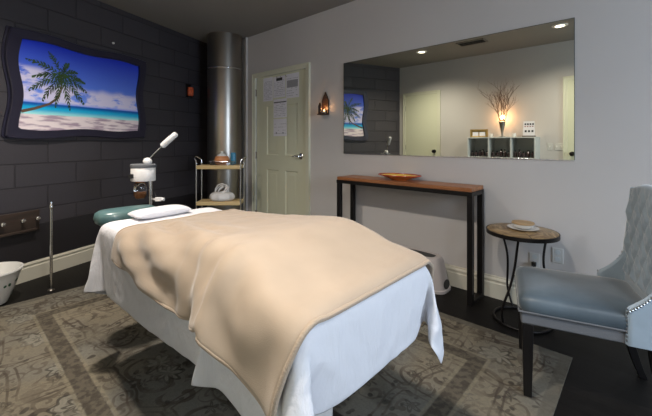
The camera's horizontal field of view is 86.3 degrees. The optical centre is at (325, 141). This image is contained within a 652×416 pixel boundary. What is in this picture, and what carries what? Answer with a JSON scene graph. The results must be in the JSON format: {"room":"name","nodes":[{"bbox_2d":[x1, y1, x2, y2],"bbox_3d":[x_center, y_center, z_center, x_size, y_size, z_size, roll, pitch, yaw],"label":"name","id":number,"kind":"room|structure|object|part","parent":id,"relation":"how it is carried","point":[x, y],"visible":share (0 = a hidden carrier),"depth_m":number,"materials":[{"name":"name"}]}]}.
{"room":"spa","nodes":[
{"label":"spa","id":0,"kind":"room"},
{"bbox_2d":[0,0,206,222],"bbox_3d":[-2.360,-0.134,3.794,0.121,2.668,3.575,0,0,21],"label":"wall","id":1,"kind":"structure","parent":0,"point":[79,176],"depth_m":3.72,"materials":[{"name":"black brick"}]},
{"bbox_2d":[0,209,40,237],"bbox_3d":[-2.637,0.682,2.753,0.066,0.175,0.680,0,0,21],"label":"rack","id":2,"kind":"object","parent":1,"relation":"attached to","point":[12,224],"visible":1,"depth_m":2.93,"materials":[{"name":"brown wood"}]},
{"bbox_2d":[16,244,94,284],"bbox_3d":[-2.306,1.116,3.742,0.022,0.168,3.395,0,0,21],"label":"baseboard","id":3,"kind":"structure","parent":1,"relation":"attached to","point":[31,270],"depth_m":3.22,"materials":[{"name":"beige paint"}]},
{"bbox_2d":[1,25,145,139],"bbox_3d":[-2.387,-0.497,3.487,0.046,0.952,1.401,0,0,20],"label":"picture","id":4,"kind":"object","parent":1,"relation":"attached to","point":[57,87],"visible":1,"depth_m":3.30,"materials":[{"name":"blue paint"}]},
{"bbox_3d":[-2.391,-0.496,3.488,0.001,0.789,1.210,0,0,21],"label":"printed panel","id":5,"kind":"part","parent":4,"relation":"part of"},
{"bbox_2d":[0,191,206,262],"bbox_3d":[-2.293,0.882,3.785,0.014,0.315,3.505,0,0,20],"label":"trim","id":6,"kind":"structure","parent":1,"relation":"attached to","point":[71,233],"depth_m":3.25,"materials":[{"name":"black"}]},
{"bbox_2d":[186,84,193,97],"bbox_3d":[-1.873,-0.709,4.807,0.087,0.182,0.090,0,0,21],"label":"wall lantern","id":7,"kind":"object","parent":1,"relation":"attached to","point":[189,90],"visible":1,"depth_m":4.78,"materials":[{"name":"black metal"}]},
{"bbox_2d":[206,31,242,209],"bbox_3d":[-1.408,-0.133,4.850,0.490,2.666,0.490,0,0,42],"label":"steel column","id":8,"kind":"structure","parent":0,"point":[224,49],"depth_m":4.64,"materials":[{"name":"silver metal"}]},
{"bbox_2d":[98,0,354,42],"bbox_3d":[-0.095,-1.518,1.768,7.370,0.100,3.490,0,0,42],"label":"ceiling","id":9,"kind":"structure","parent":0,"point":[195,19],"depth_m":3.94,"materials":[{"name":"paint"}]},
{"bbox_2d":[0,261,651,415],"bbox_3d":[-0.095,1.250,1.768,7.370,0.100,3.490,0,0,42],"label":"floor","id":10,"kind":"structure","parent":0,"point":[602,379],"depth_m":1.98,"materials":[{"name":"black wood"}]},
{"bbox_2d":[0,261,23,304],"bbox_3d":[-2.494,1.075,2.570,0.400,0.250,0.400,0,0,42],"label":"basin","id":11,"kind":"object","parent":10,"relation":"on","point":[10,271],"visible":1,"depth_m":2.59,"materials":[{"name":"white ceramic"}]},
{"bbox_2d":[47,202,54,290],"bbox_3d":[-2.226,0.842,2.818,0.048,0.716,0.048,0,0,42],"label":"chrome pole","id":12,"kind":"object","parent":10,"relation":"on","point":[51,204],"visible":1,"depth_m":2.81,"materials":[{"name":"silver metal"}]},
{"bbox_2d":[194,156,246,210],"bbox_3d":[-1.303,0.686,4.303,0.640,1.029,0.256,0,0,-2],"label":"trolley","id":13,"kind":"object","parent":10,"relation":"on","point":[203,202],"visible":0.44,"depth_m":4.19,"materials":[{"name":"brown wood"}]},
{"bbox_3d":[-1.591,0.656,4.296,0.063,0.969,0.217,0,0,-2],"label":"frame","id":14,"kind":"part","parent":13,"relation":"part of","materials":[{"name":"silver metal"}]},
{"bbox_2d":[196,199,243,205],"bbox_3d":[-1.303,0.743,4.303,0.524,0.045,0.230,0,0,-2],"label":"shelf","id":15,"kind":"object","parent":13,"relation":"attached to","point":[203,202],"depth_m":4.19,"materials":[{"name":"brown wood"}]},
{"bbox_2d":[196,164,243,168],"bbox_3d":[-1.303,0.305,4.303,0.524,0.045,0.230,0,0,-2],"label":"shelf","id":16,"kind":"object","parent":13,"relation":"attached to","point":[203,166],"depth_m":4.19,"materials":[{"name":"brown wood"}]},
{"bbox_2d":[208,161,233,164],"bbox_3d":[-1.283,0.258,4.304,0.307,0.048,0.217,0,0,-1],"label":"serving tray","id":17,"kind":"object","parent":13,"relation":"on","point":[211,162],"visible":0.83,"depth_m":4.21,"materials":[{"name":"silver metal"}]},
{"bbox_2d":[214,151,229,160],"bbox_3d":[-1.283,0.197,4.294,0.184,0.171,0.184,0,0,-2],"label":"clay pot","id":18,"kind":"object","parent":17,"relation":"on","point":[220,157],"visible":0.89,"depth_m":4.23,"materials":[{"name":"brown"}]},
{"bbox_3d":[-1.283,0.227,4.294,0.184,0.110,0.184,0,0,-2],"label":"pot","id":19,"kind":"part","parent":18,"relation":"part of","materials":[{"name":"brown ceramic"}]},
{"bbox_2d":[209,183,234,200],"bbox_3d":[-1.283,0.614,4.299,0.300,0.211,0.248,0,0,-21],"label":"towel","id":20,"kind":"object","parent":13,"relation":"on","point":[224,195],"visible":1,"depth_m":4.23,"materials":[{"name":"white fabric"}]},
{"bbox_2d":[230,152,235,163],"bbox_3d":[-1.163,0.204,4.367,0.072,0.148,0.072,0,0,42],"label":"jar","id":21,"kind":"object","parent":13,"relation":"on","point":[233,154],"visible":0.79,"depth_m":4.34,"materials":[{"name":"blue glass"}]},
{"bbox_3d":[-1.015,0.656,4.311,0.063,0.969,0.217,0,0,-1],"label":"frame","id":22,"kind":"part","parent":13,"relation":"part of","materials":[{"name":"silver metal"}]},
{"bbox_2d":[0,285,572,415],"bbox_3d":[-0.560,1.196,2.153,3.145,0.006,2.270,0,0,42],"label":"area rug","id":23,"kind":"object","parent":10,"relation":"on","point":[71,352],"visible":0.42,"depth_m":1.79,"materials":[{"name":"fabric"}]},
{"bbox_2d":[128,132,177,204],"bbox_3d":[-1.405,0.556,2.829,0.455,1.271,0.476,0,0,0],"label":"steamer","id":24,"kind":"object","parent":23,"relation":"on","point":[140,173],"visible":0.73,"depth_m":2.77,"materials":[{"name":"white plastic"}]},
{"bbox_2d":[133,182,146,198],"bbox_3d":[-1.500,0.386,2.809,0.096,0.147,0.096,0,0,43],"label":"jar","id":25,"kind":"object","parent":24,"relation":"on","point":[140,188],"depth_m":2.77,"materials":[{"name":"brown glass"}]},
{"bbox_3d":[-1.427,0.700,2.829,0.026,0.785,0.026,0,0,0],"label":"post","id":26,"kind":"part","parent":24,"relation":"part of","materials":[{"name":"silver metal"}]},
{"bbox_3d":[-1.373,0.085,2.809,0.124,0.124,0.012,0,0,0],"label":"arm","id":27,"kind":"part","parent":24,"relation":"part of","materials":[{"name":"silver metal"}]},
{"bbox_2d":[93,205,342,415],"bbox_3d":[-0.556,0.804,1.739,1.895,0.776,0.640,0,0,42],"label":"massage table","id":28,"kind":"object","parent":23,"relation":"on","point":[101,217],"visible":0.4,"depth_m":2.08,"materials":[{"name":"teal leather"}]},
{"bbox_2d":[84,207,443,415],"bbox_3d":[-0.437,0.619,1.610,1.740,0.524,0.854,0,0,42],"label":"sheet","id":29,"kind":"object","parent":28,"relation":"on","point":[341,353],"visible":0.26,"depth_m":1.05,"materials":[{"name":"white fabric"}]},
{"bbox_2d":[128,204,190,218],"bbox_3d":[-0.987,0.414,2.076,0.158,0.052,0.315,0,0,39],"label":"pillow","id":30,"kind":"object","parent":29,"relation":"on","point":[166,210],"visible":1,"depth_m":2.01,"materials":[{"name":"white fabric"}]},
{"bbox_2d":[111,209,433,415],"bbox_3d":[-0.310,0.495,1.497,1.307,0.341,0.843,0,0,42],"label":"fleece blanket","id":31,"kind":"object","parent":29,"relation":"on","point":[250,286],"visible":0.98,"depth_m":1.09,"materials":[{"name":"beige fabric"}]},
{"bbox_3d":[-0.096,1.167,1.446,0.420,0.050,0.250,0,0,43],"label":"plate","id":32,"kind":"part","parent":28,"relation":"part of","materials":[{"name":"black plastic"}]},
{"bbox_2d":[336,175,483,306],"bbox_3d":[0.668,0.769,3.060,1.304,0.862,0.258,0,0,42],"label":"console table","id":33,"kind":"object","parent":10,"relation":"on","point":[469,190],"visible":0.77,"depth_m":2.70,"materials":[{"name":"brown wood"}]},
{"bbox_3d":[0.134,0.800,3.410,0.040,0.800,0.040,0,0,43],"label":"leg","id":34,"kind":"part","parent":33,"relation":"part of","materials":[{"name":"black metal"}]},
{"bbox_3d":[0.276,0.800,3.565,0.040,0.800,0.040,0,0,43],"label":"leg","id":35,"kind":"part","parent":33,"relation":"part of","materials":[{"name":"black metal"}]},
{"bbox_2d":[378,173,421,180],"bbox_3d":[0.650,0.313,3.093,0.417,0.049,0.262,0,0,42],"label":"bowl","id":36,"kind":"object","parent":33,"relation":"on","point":[393,176],"visible":1,"depth_m":3.05,"materials":[{"name":"brown wood"}]},
{"bbox_3d":[0.668,0.384,3.060,1.304,0.032,0.258,0,0,43],"label":"rail","id":37,"kind":"part","parent":33,"relation":"part of","materials":[{"name":"black metal"}]},
{"bbox_3d":[1.063,0.800,2.558,0.040,0.800,0.040,0,0,43],"label":"leg","id":38,"kind":"part","parent":33,"relation":"part of","materials":[{"name":"black metal"}]},
{"bbox_3d":[1.134,1.185,2.636,0.040,0.030,0.170,0,0,43],"label":"floor rail","id":39,"kind":"part","parent":33,"relation":"part of","materials":[{"name":"black metal"}]},
{"bbox_3d":[1.205,0.800,2.713,0.040,0.800,0.040,0,0,43],"label":"leg","id":40,"kind":"part","parent":33,"relation":"part of","materials":[{"name":"black metal"}]},
{"bbox_2d":[401,245,450,294],"bbox_3d":[0.727,1.069,3.013,0.680,0.262,0.250,0,0,42],"label":"step stool","id":41,"kind":"object","parent":10,"relation":"on","point":[441,284],"visible":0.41,"depth_m":2.79,"materials":[{"name":"grey plastic"}]},
{"bbox_2d":[486,223,560,333],"bbox_3d":[1.318,0.896,2.345,0.436,0.606,0.436,0,0,42],"label":"accent table","id":42,"kind":"object","parent":10,"relation":"on","point":[544,236],"visible":0.81,"depth_m":2.25,"materials":[{"name":"brown wood"}]},
{"bbox_3d":[1.301,0.905,2.501,0.109,0.573,0.054,0,0,-30],"label":"leg","id":43,"kind":"part","parent":42,"relation":"part of","materials":[{"name":"black metal"}]},
{"bbox_3d":[1.192,0.905,2.251,0.109,0.572,0.054,0,0,30],"label":"leg","id":44,"kind":"part","parent":42,"relation":"part of","materials":[{"name":"black metal"}]},
{"bbox_2d":[507,224,539,230],"bbox_3d":[1.342,0.586,2.370,0.194,0.013,0.194,0,0,42],"label":"saucer","id":45,"kind":"object","parent":42,"relation":"on","point":[512,226],"visible":0.63,"depth_m":2.35,"materials":[{"name":"white ceramic"}]},
{"bbox_2d":[511,220,534,228],"bbox_3d":[1.342,0.563,2.370,0.140,0.043,0.140,0,0,42],"label":"lidded bowl","id":46,"kind":"object","parent":45,"relation":"on","point":[522,224],"visible":1,"depth_m":2.33,"materials":[{"name":"white ceramic"}]},
{"bbox_3d":[1.342,0.549,2.370,0.140,0.014,0.140,0,0,43],"label":"lid","id":47,"kind":"part","parent":46,"relation":"part of","materials":[{"name":"brown wood"}]},
{"bbox_3d":[1.463,0.905,2.281,0.054,0.573,0.109,0,0,0],"label":"leg","id":48,"kind":"part","parent":42,"relation":"part of","materials":[{"name":"black metal"}]},
{"bbox_2d":[514,185,651,397],"bbox_3d":[1.272,0.701,1.715,0.591,0.999,0.507,0,0,26],"label":"tufted chair","id":49,"kind":"object","parent":10,"relation":"on","point":[615,304],"visible":1,"depth_m":1.61,"materials":[{"name":"blue leather"}]},
{"bbox_3d":[1.137,1.020,2.015,0.048,0.344,0.048,0,0,26],"label":"leg","id":50,"kind":"part","parent":49,"relation":"part of","materials":[{"name":"black wood"}]},
{"bbox_3d":[0.952,1.020,1.643,0.048,0.344,0.048,0,0,27],"label":"leg","id":51,"kind":"part","parent":49,"relation":"part of","materials":[{"name":"black wood"}]},
{"bbox_3d":[1.260,0.822,1.722,0.539,0.056,0.468,0,0,27],"label":"seat rail","id":52,"kind":"part","parent":49,"relation":"part of","materials":[{"name":"grey fabric"}]},
{"bbox_3d":[1.248,0.747,1.728,0.533,0.096,0.488,0,0,27],"label":"seat","id":53,"kind":"part","parent":49,"relation":"part of","materials":[{"name":"blue leather"}]},
{"bbox_3d":[1.444,0.524,1.630,0.185,0.647,0.495,0,0,27],"label":"backrest","id":54,"kind":"part","parent":49,"relation":"part of","materials":[{"name":"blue fabric"}]},
{"bbox_3d":[1.578,1.024,1.792,0.112,0.352,0.044,0,0,27],"label":"leg","id":55,"kind":"part","parent":49,"relation":"part of","materials":[{"name":"black wood"}]},
{"bbox_3d":[1.303,0.705,1.426,0.115,0.258,0.015,0,0,27],"label":"nailhead trim","id":56,"kind":"part","parent":49,"relation":"part of","materials":[{"name":"silver metal"}]},
{"bbox_3d":[1.395,1.024,1.425,0.112,0.352,0.044,0,0,27],"label":"leg","id":57,"kind":"part","parent":49,"relation":"part of","materials":[{"name":"black wood"}]},
{"bbox_2d":[242,0,651,279],"bbox_3d":[1.039,-0.134,3.014,7.380,2.668,0.120,0,0,42],"label":"wall","id":58,"kind":"structure","parent":0,"point":[585,199],"depth_m":2.71,"materials":[{"name":"grey paint"}]},
{"bbox_2d":[245,37,247,210],"bbox_3d":[-1.115,-0.134,4.886,0.025,2.668,0.030,0,0,42],"label":"conduit","id":59,"kind":"object","parent":58,"relation":"attached to","point":[246,38],"visible":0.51,"depth_m":4.88,"materials":[{"name":"grey metal"}]},
{"bbox_2d":[255,69,305,214],"bbox_3d":[-0.597,0.162,4.431,1.001,2.061,0.096,0,0,42],"label":"door","id":60,"kind":"structure","parent":58,"relation":"in","point":[281,160],"depth_m":4.39,"materials":[{"name":"beige paint"}]},
{"bbox_2d":[263,77,272,101],"bbox_3d":[-0.767,-0.695,4.603,0.200,0.310,0.002,0,0,42],"label":"paper notice","id":61,"kind":"object","parent":60,"relation":"attached to","point":[267,82],"visible":1,"depth_m":4.59,"materials":[{"name":"white paper"}]},
{"bbox_2d":[273,75,284,97],"bbox_3d":[-0.598,-0.705,4.447,0.240,0.270,0.002,0,0,42],"label":"paper notice","id":62,"kind":"object","parent":60,"relation":"attached to","point":[278,83],"visible":1,"depth_m":4.45,"materials":[{"name":"white paper"}]},
{"bbox_2d":[273,98,286,117],"bbox_3d":[-0.587,-0.430,4.437,0.260,0.240,0.002,0,0,42],"label":"paper notice","id":63,"kind":"object","parent":60,"relation":"attached to","point":[279,105],"visible":1,"depth_m":4.43,"materials":[{"name":"white paper"}]},
{"bbox_2d":[273,118,286,135],"bbox_3d":[-0.587,-0.185,4.436,0.260,0.220,0.003,0,0,42],"label":"paper notice","id":64,"kind":"object","parent":60,"relation":"attached to","point":[279,125],"visible":1,"depth_m":4.43,"materials":[{"name":"white paper"}]},
{"bbox_2d":[286,72,298,97],"bbox_3d":[-0.413,-0.695,4.278,0.235,0.300,0.002,0,0,42],"label":"paper notice","id":65,"kind":"object","parent":60,"relation":"attached to","point":[292,80],"visible":1,"depth_m":4.28,"materials":[{"name":"white paper"}]},
{"bbox_2d":[252,62,309,214],"bbox_3d":[-0.600,0.134,4.418,1.121,2.133,0.030,0,0,42],"label":"trim","id":66,"kind":"structure","parent":58,"relation":"attached to","point":[306,65],"depth_m":4.27,"materials":[{"name":"beige paint"}]},
{"bbox_2d":[317,92,328,114],"bbox_3d":[-0.031,-0.429,3.852,0.100,0.258,0.090,0,0,42],"label":"candle sconce","id":67,"kind":"object","parent":58,"relation":"attached to","point":[324,109],"visible":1,"depth_m":3.85,"materials":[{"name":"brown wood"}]},
{"bbox_3d":[-0.006,-0.429,3.879,0.100,0.258,0.016,0,0,43],"label":"panel","id":68,"kind":"part","parent":67,"relation":"part of","materials":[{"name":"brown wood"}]},
{"bbox_2d":[343,17,574,160],"bbox_3d":[0.932,-0.356,3.023,2.014,0.964,0.012,0,0,42],"label":"wall mirror","id":69,"kind":"object","parent":58,"relation":"attached to","point":[510,94],"visible":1,"depth_m":2.79,"materials":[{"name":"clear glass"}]},
{"bbox_2d":[444,263,516,303],"bbox_3d":[1.724,1.116,2.293,5.155,0.168,0.018,0,0,42],"label":"baseboard","id":70,"kind":"structure","parent":58,"relation":"attached to","point":[494,286],"depth_m":2.71,"materials":[{"name":"beige paint"}]},
{"bbox_2d":[529,252,539,267],"bbox_3d":[1.492,0.835,2.481,0.062,0.101,0.053,0,0,42],"label":"wall outlet","id":71,"kind":"object","parent":58,"relation":"attached to","point":[534,258],"visible":0.76,"depth_m":2.46,"materials":[{"name":"grey plastic"}]},
{"bbox_2d":[552,247,562,263],"bbox_3d":[1.604,0.787,2.409,0.066,0.104,0.008,0,0,42],"label":"wall outlet","id":72,"kind":"object","parent":58,"relation":"attached to","point":[557,253],"visible":1,"depth_m":2.41,"materials":[{"name":"grey plastic"}]}
]}

